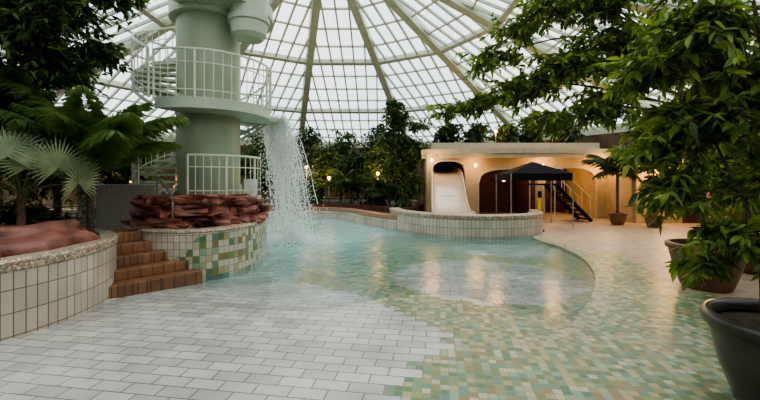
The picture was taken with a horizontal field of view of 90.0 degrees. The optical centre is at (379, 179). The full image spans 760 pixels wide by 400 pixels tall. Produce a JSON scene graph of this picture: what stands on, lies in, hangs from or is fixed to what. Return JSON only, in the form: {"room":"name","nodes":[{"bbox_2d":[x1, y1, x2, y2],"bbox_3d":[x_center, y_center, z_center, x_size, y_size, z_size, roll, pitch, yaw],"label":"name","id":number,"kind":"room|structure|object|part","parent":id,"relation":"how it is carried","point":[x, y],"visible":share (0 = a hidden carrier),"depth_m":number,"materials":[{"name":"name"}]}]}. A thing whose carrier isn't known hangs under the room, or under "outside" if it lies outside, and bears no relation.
{"room":"indoor water park","nodes":[
{"label":"indoor water park","id":0,"kind":"room"},
{"bbox_2d":[4,140,175,206],"bbox_3d":[-14.950,-0.400,20.534,0.200,4.400,8.075,0,0,30],"label":"wall","id":1,"kind":"structure","parent":0,"point":[72,196],"depth_m":19.25,"materials":[{"name":"paint"}]},
{"bbox_2d":[240,145,299,197],"bbox_3d":[-9.434,-0.400,26.050,8.075,4.400,0.200,0,0,-30],"label":"wall","id":2,"kind":"structure","parent":0,"point":[241,146],"depth_m":26.12,"materials":[{"name":"paint"}]},
{"bbox_2d":[300,148,393,197],"bbox_3d":[-1.900,-0.400,28.068,8.075,4.400,0.200,0,0,0],"label":"wall","id":3,"kind":"structure","parent":0,"point":[328,193],"depth_m":27.97,"materials":[{"name":"paint"}]},
{"bbox_2d":[0,212,759,399],"bbox_3d":[2.212,1.810,13.966,36.401,0.420,35.001,0,0,9],"label":"floor","id":4,"kind":"structure","parent":0,"point":[433,326],"depth_m":3.99,"materials":[{"name":"white tile"}]},
{"bbox_2d":[0,209,77,223],"bbox_3d":[-9.102,1.450,8.269,7.147,1.200,5.404,0,0,-39],"label":"planting bed","id":5,"kind":"object","parent":4,"relation":"on","point":[71,211],"visible":0.04,"depth_m":10.89,"materials":[{"name":"beige soil"}]},
{"bbox_2d":[0,14,111,205],"bbox_3d":[-8.455,-1.567,8.487,4.110,5.138,2.756,0,0,-36],"label":"broadleaf tree","id":6,"kind":"object","parent":5,"relation":"on","point":[93,68],"visible":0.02,"depth_m":9.07,"materials":[{"name":"green plant"}]},
{"bbox_2d":[0,121,145,216],"bbox_3d":[-6.761,-0.208,7.777,3.792,2.476,3.445,0,0,-26],"label":"palm","id":7,"kind":"object","parent":5,"relation":"on","point":[57,197],"visible":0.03,"depth_m":7.83,"materials":[{"name":"green plant"}]},
{"bbox_2d":[0,137,167,217],"bbox_3d":[-6.774,-0.315,8.439,3.560,2.632,1.938,0,0,0],"label":"leafy shrub","id":8,"kind":"object","parent":5,"relation":"on","point":[110,180],"visible":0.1,"depth_m":8.25,"materials":[{"name":"green plant"}]},
{"bbox_2d":[0,227,117,341],"bbox_3d":[-5.550,1.425,4.550,3.970,1.250,3.970,0,0,0],"label":"raised planter","id":9,"kind":"object","parent":4,"relation":"on","point":[41,290],"visible":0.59,"depth_m":4.21,"materials":[{"name":"beige tile"}]},
{"bbox_2d":[0,190,83,224],"bbox_3d":[-5.665,0.376,5.170,0.993,1.158,2.530,0,0,35],"label":"leafy shrub","id":10,"kind":"object","parent":9,"relation":"in","point":[8,212],"visible":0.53,"depth_m":5.59,"materials":[{"name":"green plant"}]},
{"bbox_2d":[0,66,91,134],"bbox_3d":[-6.101,-0.391,5.572,2.845,2.722,2.551,0,0,23],"label":"palm","id":11,"kind":"object","parent":9,"relation":"on","point":[14,72],"visible":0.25,"depth_m":5.46,"materials":[{"name":"green plant"}]},
{"bbox_2d":[0,219,100,257],"bbox_3d":[-4.452,0.817,4.423,1.373,0.589,2.421,0,0,0],"label":"boulder","id":12,"kind":"object","parent":9,"relation":"on","point":[15,240],"visible":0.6,"depth_m":4.42,"materials":[{"name":"stone"}]},
{"bbox_2d":[0,125,101,225],"bbox_3d":[-4.685,0.103,4.968,1.610,1.735,1.456,0,0,0],"label":"fan palm","id":13,"kind":"object","parent":9,"relation":"on","point":[16,153],"visible":0.98,"depth_m":4.88,"materials":[{"name":"green plant"}]},
{"bbox_2d":[0,0,158,113],"bbox_3d":[-5.162,-1.415,5.471,3.717,4.732,2.313,0,0,-5],"label":"broadleaf tree","id":14,"kind":"object","parent":9,"relation":"on","point":[20,20],"visible":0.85,"depth_m":5.71,"materials":[{"name":"green plant"}]},
{"bbox_2d":[0,76,190,232],"bbox_3d":[-4.387,-0.257,5.970,2.574,2.454,2.738,0,0,-12],"label":"palm","id":15,"kind":"object","parent":9,"relation":"on","point":[112,141],"visible":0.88,"depth_m":5.43,"materials":[{"name":"green plant"}]},
{"bbox_2d":[78,183,160,229],"bbox_3d":[-4.778,0.850,6.990,1.463,1.600,0.380,0,0,0],"label":"wall","id":16,"kind":"structure","parent":4,"relation":"on","point":[112,204],"depth_m":6.88,"materials":[{"name":"grey concrete"}]},
{"bbox_2d":[108,229,202,298],"bbox_3d":[-3.893,1.265,6.015,1.500,0.830,1.499,0,0,41],"label":"brick steps","id":17,"kind":"structure","parent":4,"relation":"on","point":[140,269],"depth_m":5.82,"materials":[{"name":"ceramic"}]},
{"bbox_2d":[156,176,173,222],"bbox_3d":[-3.764,0.400,6.682,0.597,0.960,0.075,0,0,36],"label":"handrail","id":18,"kind":"object","parent":17,"relation":"on","point":[158,179],"visible":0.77,"depth_m":6.69,"materials":[{"name":"grey metal"}]},
{"bbox_2d":[121,218,266,281],"bbox_3d":[-3.709,1.435,7.747,2.612,1.230,3.245,0,0,0],"label":"retaining wall","id":19,"kind":"structure","parent":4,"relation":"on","point":[220,252],"depth_m":6.42,"materials":[{"name":"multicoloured tile"}]},
{"bbox_2d":[120,192,272,230],"bbox_3d":[-3.535,0.585,7.741,2.526,0.704,2.771,0,0,0],"label":"rocks","id":20,"kind":"object","parent":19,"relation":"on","point":[206,210],"visible":0.91,"depth_m":6.76,"materials":[{"name":"stone"}]},
{"bbox_2d":[130,0,278,198],"bbox_3d":[-3.605,-2.100,8.041,2.750,6.400,2.680,0,0,0],"label":"tower","id":21,"kind":"object","parent":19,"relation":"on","point":[206,64],"visible":0.95,"depth_m":7.42,"materials":[{"name":"green paint"}]},
{"bbox_2d":[227,0,269,44],"bbox_3d":[-2.620,-3.600,7.600,0.800,1.600,0.800,0,0,0],"label":"tub","id":22,"kind":"object","parent":21,"relation":"in","point":[248,20],"depth_m":7.35,"materials":[{"name":"green paint"}]},
{"bbox_3d":[-2.727,-1.410,8.929,0.550,0.157,0.458,0,0,35],"label":"water spout","id":23,"kind":"part","parent":21,"relation":"part of","materials":[{"name":"green paint"}]},
{"bbox_2d":[244,179,256,195],"bbox_3d":[-2.620,0.490,7.691,0.260,1.020,0.043,0,0,0],"label":"information sign","id":24,"kind":"object","parent":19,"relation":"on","point":[253,181],"visible":0.53,"depth_m":7.67,"materials":[{"name":"grey metal"}]},
{"bbox_2d":[47,197,422,213],"bbox_3d":[-6.418,1.575,18.119,17.313,0.950,10.842,0,0,-20],"label":"planting bed","id":25,"kind":"object","parent":4,"relation":"on","point":[331,201],"visible":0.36,"depth_m":17.20,"materials":[{"name":"brown soil"}]},
{"bbox_2d":[107,137,172,183],"bbox_3d":[-9.243,-0.172,14.509,2.257,3.066,2.026,0,0,41],"label":"leafy shrub","id":26,"kind":"object","parent":25,"relation":"on","point":[160,171],"visible":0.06,"depth_m":14.47,"materials":[{"name":"green plant"}]},
{"bbox_2d":[240,140,279,202],"bbox_3d":[-5.752,-0.418,18.308,2.268,3.413,1.808,0,0,5],"label":"leafy shrub","id":27,"kind":"object","parent":25,"relation":"on","point":[255,150],"visible":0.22,"depth_m":18.11,"materials":[{"name":"green plant"}]},
{"bbox_2d":[240,154,282,179],"bbox_3d":[-6.039,-0.001,17.448,3.176,2.542,3.177,0,0,0],"label":"palm","id":28,"kind":"object","parent":25,"relation":"on","point":[242,160],"visible":0.41,"depth_m":16.92,"materials":[{"name":"green plant"}]},
{"bbox_2d":[240,126,284,198],"bbox_3d":[-6.535,-0.855,20.466,2.749,4.678,2.630,0,0,-36],"label":"leafy shrub","id":29,"kind":"object","parent":25,"relation":"on","point":[256,137],"visible":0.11,"depth_m":20.30,"materials":[{"name":"green plant"}]},
{"bbox_2d":[258,167,318,203],"bbox_3d":[-4.472,0.285,18.057,3.167,1.969,2.897,0,0,0],"label":"palm","id":30,"kind":"object","parent":25,"relation":"on","point":[315,173],"visible":0.15,"depth_m":17.59,"materials":[{"name":"green plant"}]},
{"bbox_2d":[280,151,311,203],"bbox_3d":[-4.200,-0.056,18.605,1.997,2.888,1.510,0,0,-14],"label":"leafy shrub","id":31,"kind":"object","parent":25,"relation":"on","point":[304,159],"visible":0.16,"depth_m":18.44,"materials":[{"name":"green plant"}]},
{"bbox_2d":[281,126,326,194],"bbox_3d":[-4.071,-0.827,20.975,3.020,4.414,2.325,0,0,-12],"label":"leafy shrub","id":32,"kind":"object","parent":25,"relation":"on","point":[312,138],"visible":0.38,"depth_m":20.80,"materials":[{"name":"green plant"}]},
{"bbox_2d":[293,175,324,203],"bbox_3d":[-3.378,0.559,17.895,1.606,1.659,1.215,0,0,-22],"label":"leafy shrub","id":33,"kind":"object","parent":25,"relation":"on","point":[318,182],"visible":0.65,"depth_m":17.69,"materials":[{"name":"green plant"}]},
{"bbox_2d":[304,140,342,203],"bbox_3d":[-2.915,-0.314,18.825,2.447,3.286,1.701,0,0,0],"label":"leafy shrub","id":34,"kind":"object","parent":25,"relation":"on","point":[324,155],"visible":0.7,"depth_m":18.63,"materials":[{"name":"green plant"}]},
{"bbox_2d":[322,129,362,201],"bbox_3d":[-2.095,-0.786,21.130,2.328,4.084,2.257,0,0,0],"label":"leafy shrub","id":35,"kind":"object","parent":25,"relation":"on","point":[346,146],"visible":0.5,"depth_m":21.00,"materials":[{"name":"green plant"}]},
{"bbox_2d":[318,168,374,203],"bbox_3d":[-1.263,0.335,17.699,2.582,1.869,2.655,0,0,-38],"label":"palm","id":36,"kind":"object","parent":25,"relation":"on","point":[351,179],"visible":0.94,"depth_m":17.35,"materials":[{"name":"green plant"}]},
{"bbox_2d":[327,149,372,204],"bbox_3d":[-1.475,-0.106,18.506,2.382,2.795,1.618,0,0,0],"label":"leafy shrub","id":37,"kind":"object","parent":25,"relation":"on","point":[354,161],"visible":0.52,"depth_m":18.23,"materials":[{"name":"green plant"}]},
{"bbox_2d":[358,144,389,204],"bbox_3d":[-0.268,-0.180,18.193,1.660,3.198,1.336,0,0,0],"label":"leafy shrub","id":38,"kind":"object","parent":25,"relation":"on","point":[377,159],"visible":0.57,"depth_m":17.99,"materials":[{"name":"green plant"}]},
{"bbox_2d":[356,120,393,177],"bbox_3d":[-0.390,-1.001,20.916,2.826,4.744,2.177,0,0,-9],"label":"leafy shrub","id":39,"kind":"object","parent":25,"relation":"on","point":[377,129],"visible":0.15,"depth_m":20.68,"materials":[{"name":"green plant"}]},
{"bbox_2d":[362,178,388,205],"bbox_3d":[-0.178,0.630,17.025,1.322,1.449,1.136,0,0,0],"label":"leafy shrub","id":40,"kind":"object","parent":25,"relation":"on","point":[380,201],"visible":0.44,"depth_m":16.81,"materials":[{"name":"green plant"}]},
{"bbox_2d":[365,182,417,205],"bbox_3d":[0.488,0.675,16.690,2.325,1.190,1.928,0,0,0],"label":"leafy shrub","id":41,"kind":"object","parent":25,"relation":"on","point":[392,191],"visible":0.76,"depth_m":16.41,"materials":[{"name":"green plant"}]},
{"bbox_2d":[369,98,432,206],"bbox_3d":[0.945,-1.246,16.965,2.953,4.979,2.350,0,0,42],"label":"tall ficus","id":42,"kind":"object","parent":25,"relation":"on","point":[393,140],"visible":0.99,"depth_m":16.72,"materials":[{"name":"green plant"}]},
{"bbox_2d":[387,156,419,205],"bbox_3d":[1.106,-0.098,18.170,1.786,2.939,1.435,0,0,0],"label":"leafy shrub","id":43,"kind":"object","parent":25,"relation":"on","point":[418,156],"visible":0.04,"depth_m":18.01,"materials":[{"name":"green plant"}]},
{"bbox_2d":[267,207,396,238],"bbox_3d":[-3.326,1.630,14.211,8.120,0.940,4.679,0,0,-6],"label":"wall","id":44,"kind":"structure","parent":4,"relation":"on","point":[376,219],"depth_m":14.48,"materials":[{"name":"beige tile"}]},
{"bbox_2d":[227,218,582,278],"bbox_3d":[-1.300,1.618,9.900,11.800,0.001,13.000,0,0,0],"label":"pool water","id":45,"kind":"object","parent":4,"relation":"in","point":[346,230],"visible":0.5,"depth_m":11.28,"materials":[{"name":"teal liquid"}]},
{"bbox_2d":[251,114,341,249],"bbox_3d":[-2.483,0.013,9.917,2.706,3.251,2.827,0,0,-40],"label":"waterfall","id":46,"kind":"object","parent":45,"relation":"on","point":[275,138],"visible":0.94,"depth_m":9.51,"materials":[{"name":"white liquid"}]},
{"bbox_2d":[431,167,476,213],"bbox_3d":[2.631,0.655,14.848,1.470,2.490,5.215,0,0,4],"label":"water slide","id":47,"kind":"object","parent":4,"relation":"on","point":[448,190],"visible":0.76,"depth_m":14.54,"materials":[{"name":"white plastic"}]},
{"bbox_2d":[389,207,542,242],"bbox_3d":[2.581,1.510,11.780,4.997,1.080,2.556,0,0,10],"label":"wall","id":48,"kind":"structure","parent":4,"relation":"on","point":[480,227],"depth_m":10.69,"materials":[{"name":"beige tile"}]},
{"bbox_2d":[418,162,565,212],"bbox_3d":[5.700,0.250,17.650,7.600,2.700,2.900,0,0,0],"label":"recess back","id":49,"kind":"object","parent":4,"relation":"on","point":[487,187],"visible":0.14,"depth_m":18.90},
{"bbox_2d":[419,154,604,217],"bbox_3d":[5.725,0.250,17.475,7.600,2.700,3.250,0,0,0],"label":"wall","id":50,"kind":"structure","parent":4,"relation":"on","point":[583,178],"depth_m":15.85,"materials":[{"name":"beige paint"}]},
{"bbox_2d":[421,148,611,218],"bbox_3d":[5.745,0.160,17.380,8.018,2.880,4.462,0,0,0],"label":"curved roof","id":51,"kind":"structure","parent":4,"relation":"on","point":[473,152],"depth_m":15.45,"materials":[{"name":"beige paint"}]},
{"bbox_2d":[428,143,599,148],"bbox_3d":[5.900,-1.440,17.200,7.320,0.360,1.320,0,0,0],"label":"trough","id":52,"kind":"object","parent":51,"relation":"on","point":[431,145],"visible":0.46,"depth_m":16.54,"materials":[{"name":"concrete"}]},
{"bbox_2d":[429,122,466,142],"bbox_3d":[3.088,-1.913,17.197,1.590,1.403,1.269,0,0,-18],"label":"leafy shrub","id":53,"kind":"object","parent":52,"relation":"in","point":[446,135],"visible":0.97,"depth_m":17.01,"materials":[{"name":"green plant"}]},
{"bbox_2d":[459,122,493,142],"bbox_3d":[4.372,-1.948,17.237,1.587,1.420,1.393,0,0,-31],"label":"leafy shrub","id":54,"kind":"object","parent":52,"relation":"in","point":[477,133],"visible":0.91,"depth_m":17.03,"materials":[{"name":"green plant"}]},
{"bbox_2d":[487,124,521,142],"bbox_3d":[5.628,-1.929,17.219,1.721,1.353,1.351,0,0,0],"label":"leafy shrub","id":55,"kind":"object","parent":52,"relation":"in","point":[501,137],"visible":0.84,"depth_m":16.95,"materials":[{"name":"green plant"}]},
{"bbox_2d":[514,125,545,142],"bbox_3d":[6.925,-1.989,17.168,1.586,1.394,1.339,0,0,-23],"label":"leafy shrub","id":56,"kind":"object","parent":52,"relation":"in","point":[526,137],"visible":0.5,"depth_m":16.96,"materials":[{"name":"green plant"}]},
{"bbox_2d":[547,126,587,142],"bbox_3d":[8.346,-1.965,17.091,1.674,1.137,1.388,0,0,0],"label":"leafy shrub","id":57,"kind":"object","parent":52,"relation":"in","point":[565,138],"visible":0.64,"depth_m":16.81,"materials":[{"name":"green plant"}]},
{"bbox_2d":[496,162,573,227],"bbox_3d":[5.375,0.475,13.400,2.094,2.250,1.638,0,0,0],"label":"canopy tent","id":58,"kind":"object","parent":4,"relation":"on","point":[532,171],"visible":0.86,"depth_m":12.60,"materials":[{"name":"black fabric"}]},
{"bbox_2d":[538,191,544,231],"bbox_3d":[4.980,0.975,11.850,0.280,1.250,0.280,0,0,0],"label":"bollard","id":59,"kind":"object","parent":4,"relation":"on","point":[539,192],"visible":0.52,"depth_m":11.80,"materials":[{"name":"yellow paint"}]},
{"bbox_2d":[528,163,592,221],"bbox_3d":[7.050,0.483,14.900,2.100,2.292,1.000,0,0,0],"label":"metal staircase","id":60,"kind":"structure","parent":4,"relation":"on","point":[555,185],"depth_m":14.46,"materials":[{"name":"black metal"}]},
{"bbox_2d":[531,234,614,337],"bbox_3d":[3.429,1.857,6.862,1.291,0.526,8.920,0,0,21],"label":"rim","id":61,"kind":"object","parent":4,"relation":"on","point":[600,300],"visible":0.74,"depth_m":5.34,"materials":[{"name":"tile"}]},
{"bbox_2d":[607,212,627,224],"bbox_3d":[8.500,1.390,13.600,0.642,0.420,0.642,0,0,0],"label":"plant pot","id":62,"kind":"object","parent":4,"relation":"on","point":[615,219],"visible":0.98,"depth_m":13.41,"materials":[{"name":"brown ceramic"}]},
{"bbox_2d":[580,153,655,213],"bbox_3d":[8.466,0.094,13.573,2.134,2.353,2.374,0,0,43],"label":"palm","id":63,"kind":"object","parent":62,"relation":"in","point":[609,167],"visible":0.68,"depth_m":13.54,"materials":[{"name":"green plant"}]},
{"bbox_2d":[643,214,664,227],"bbox_3d":[9.300,1.390,12.900,0.642,0.420,0.642,0,0,0],"label":"plant pot","id":64,"kind":"object","parent":4,"relation":"on","point":[647,220],"visible":0.63,"depth_m":12.73,"materials":[{"name":"brown ceramic"}]},
{"bbox_2d":[618,137,684,214],"bbox_3d":[9.293,-0.245,12.917,2.453,2.970,1.647,0,0,-10],"label":"leafy shrub","id":65,"kind":"object","parent":64,"relation":"in","point":[649,177],"visible":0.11,"depth_m":12.96,"materials":[{"name":"green plant"}]},
{"bbox_2d":[605,159,710,222],"bbox_3d":[10.900,0.420,15.000,3.200,2.360,2.600,0,0,0],"label":"cabin","id":66,"kind":"object","parent":4,"relation":"on","point":[627,186],"visible":0.16,"depth_m":14.38,"materials":[{"name":"beige paint"}]},
{"bbox_3d":[11.600,0.700,14.090,0.750,1.800,0.050,0,0,0],"label":"door","id":67,"kind":"part","parent":66,"relation":"part of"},
{"bbox_2d":[664,238,745,292],"bbox_3d":[4.850,1.270,5.650,1.006,0.660,1.006,0,0,0],"label":"plant pot","id":68,"kind":"object","parent":4,"relation":"on","point":[714,285],"visible":0.41,"depth_m":5.37,"materials":[{"name":"brown ceramic"}]},
{"bbox_2d":[422,0,759,221],"bbox_3d":[3.620,-1.203,5.524,5.822,4.491,2.347,0,0,-5],"label":"tree","id":69,"kind":"object","parent":68,"relation":"in","point":[573,65],"visible":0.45,"depth_m":5.72,"materials":[{"name":"green plant"}]},
{"bbox_2d":[708,216,725,223],"bbox_3d":[10.900,1.390,12.200,0.642,0.420,0.642,0,0,0],"label":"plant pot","id":70,"kind":"object","parent":4,"relation":"on","point":[709,217],"visible":0.1,"depth_m":12.19,"materials":[{"name":"brown ceramic"}]},
{"bbox_2d":[705,138,743,212],"bbox_3d":[10.964,-0.171,12.143,1.871,2.823,1.690,0,0,0],"label":"leafy shrub","id":71,"kind":"object","parent":70,"relation":"in","point":[714,147],"visible":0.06,"depth_m":11.88,"materials":[{"name":"green plant"}]},
{"bbox_2d":[699,298,759,399],"bbox_3d":[2.840,1.280,2.620,0.984,0.640,0.984,0,0,0],"label":"plant pot","id":72,"kind":"object","parent":4,"relation":"on","point":[733,323],"visible":0.99,"depth_m":2.64,"materials":[{"name":"grey ceramic"}]},
{"bbox_2d":[595,0,759,314],"bbox_3d":[2.587,-0.220,2.825,1.693,2.523,1.123,0,0,17],"label":"tree","id":73,"kind":"object","parent":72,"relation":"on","point":[706,28],"visible":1,"depth_m":2.81,"materials":[{"name":"green plant"}]},
{"bbox_2d":[743,260,757,274],"bbox_3d":[6.500,1.300,6.600,0.963,0.600,0.963,0,0,0],"label":"plant pot","id":74,"kind":"object","parent":4,"relation":"on","point":[749,268],"visible":0.14,"depth_m":6.41,"materials":[{"name":"brown ceramic"}]},
{"bbox_2d":[653,37,759,224],"bbox_3d":[6.513,-0.816,6.928,2.688,3.793,1.918,0,0,-7],"label":"weeping ficus","id":75,"kind":"object","parent":74,"relation":"in","point":[749,51],"visible":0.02,"depth_m":6.69,"materials":[{"name":"green plant"}]},
{"bbox_2d":[0,0,759,147],"bbox_3d":[-1.900,-5.593,13.000,30.387,6.435,30.387,0,0,0],"label":"glass dome","id":76,"kind":"object","parent":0,"point":[475,12],"visible":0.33,"depth_m":17.69,"materials":[{"name":"glass"}]},
{"bbox_2d":[410,147,427,200],"bbox_3d":[5.634,-0.400,26.050,8.075,4.400,0.200,0,0,30],"label":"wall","id":77,"kind":"structure","parent":0,"point":[426,147],"depth_m":27.61,"materials":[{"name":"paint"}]},
{"bbox_2d":[538,132,639,157],"bbox_3d":[11.150,-0.400,20.534,0.200,4.400,8.075,0,0,-30],"label":"wall","id":78,"kind":"structure","parent":0,"point":[605,140],"depth_m":19.50,"materials":[{"name":"paint"}]},
{"bbox_2d":[682,134,757,224],"bbox_3d":[13.168,-0.400,13.000,0.200,4.400,8.075,0,0,0],"label":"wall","id":79,"kind":"structure","parent":0,"point":[683,157],"depth_m":14.13,"materials":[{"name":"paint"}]}
]}

